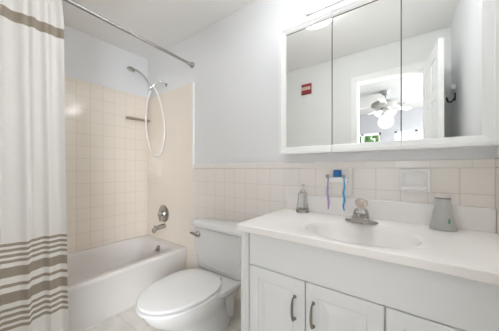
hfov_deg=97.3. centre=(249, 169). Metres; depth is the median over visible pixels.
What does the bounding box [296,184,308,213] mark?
soap dispenser
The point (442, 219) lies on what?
squeeze bottle
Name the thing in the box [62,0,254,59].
ceiling
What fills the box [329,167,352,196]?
toothbrush holder
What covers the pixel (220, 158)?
wall
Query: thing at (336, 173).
cup
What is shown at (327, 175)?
toothbrush
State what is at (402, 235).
countertop
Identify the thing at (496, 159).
wall
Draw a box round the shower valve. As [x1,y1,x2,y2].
[157,205,168,221]
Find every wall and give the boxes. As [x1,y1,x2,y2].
[64,25,146,253]
[147,0,497,303]
[495,145,498,234]
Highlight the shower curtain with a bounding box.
[0,0,67,330]
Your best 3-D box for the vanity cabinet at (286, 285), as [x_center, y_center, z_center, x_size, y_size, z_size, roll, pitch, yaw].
[0.511,0.713,1.042,1.015,0.803,0.565,0,0,36]
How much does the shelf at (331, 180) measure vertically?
0.030 m
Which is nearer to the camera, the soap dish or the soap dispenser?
the soap dish
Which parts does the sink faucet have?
spout, knob, plate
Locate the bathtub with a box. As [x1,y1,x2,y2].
[67,234,186,330]
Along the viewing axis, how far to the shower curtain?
1.26 m
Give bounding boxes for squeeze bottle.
[429,194,456,231]
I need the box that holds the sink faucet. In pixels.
[345,198,377,223]
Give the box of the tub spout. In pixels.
[152,223,165,232]
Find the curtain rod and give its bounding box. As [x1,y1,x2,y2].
[63,0,194,67]
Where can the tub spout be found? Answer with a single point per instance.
(161, 226)
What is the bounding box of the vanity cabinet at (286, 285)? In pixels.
[241,231,498,330]
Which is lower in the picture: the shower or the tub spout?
the tub spout
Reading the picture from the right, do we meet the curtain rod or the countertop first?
the countertop
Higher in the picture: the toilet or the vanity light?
the vanity light
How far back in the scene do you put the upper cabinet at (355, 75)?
1.11 m
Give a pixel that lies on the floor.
(127, 319)
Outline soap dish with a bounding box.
[399,168,430,192]
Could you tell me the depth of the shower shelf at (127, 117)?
2.51 m
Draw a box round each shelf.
[126,116,150,121]
[329,178,347,182]
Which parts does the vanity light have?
frame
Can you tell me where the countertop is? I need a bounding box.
[237,194,498,284]
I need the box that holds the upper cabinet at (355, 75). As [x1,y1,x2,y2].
[279,0,498,154]
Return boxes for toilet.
[135,217,240,330]
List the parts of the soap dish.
dish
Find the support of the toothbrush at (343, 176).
hanging from the toothbrush holder
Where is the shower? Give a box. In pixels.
[127,66,167,156]
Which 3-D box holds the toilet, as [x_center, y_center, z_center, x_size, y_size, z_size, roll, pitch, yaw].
[-0.369,0.763,1.475,0.542,0.702,0.761,0,0,36]
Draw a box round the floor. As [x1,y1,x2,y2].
[82,302,240,330]
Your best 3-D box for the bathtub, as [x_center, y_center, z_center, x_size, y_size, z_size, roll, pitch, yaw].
[-1.386,0.949,1.821,0.761,0.331,1.533,0,0,36]
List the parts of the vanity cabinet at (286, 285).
door, handle, handle, door, door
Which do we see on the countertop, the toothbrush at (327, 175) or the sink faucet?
the sink faucet
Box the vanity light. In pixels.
[301,0,344,16]
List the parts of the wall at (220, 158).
tile panel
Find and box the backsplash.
[286,194,495,232]
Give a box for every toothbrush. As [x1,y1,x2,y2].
[326,174,329,208]
[342,175,345,210]
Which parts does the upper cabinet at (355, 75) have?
door, mirror pane, door, mirror pane, mirror pane, door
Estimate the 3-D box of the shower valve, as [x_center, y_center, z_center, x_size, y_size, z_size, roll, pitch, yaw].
[-0.980,0.494,2.432,0.192,0.192,0.072,0,0,36]
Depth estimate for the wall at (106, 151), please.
2.29 m
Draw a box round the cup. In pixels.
[333,170,341,176]

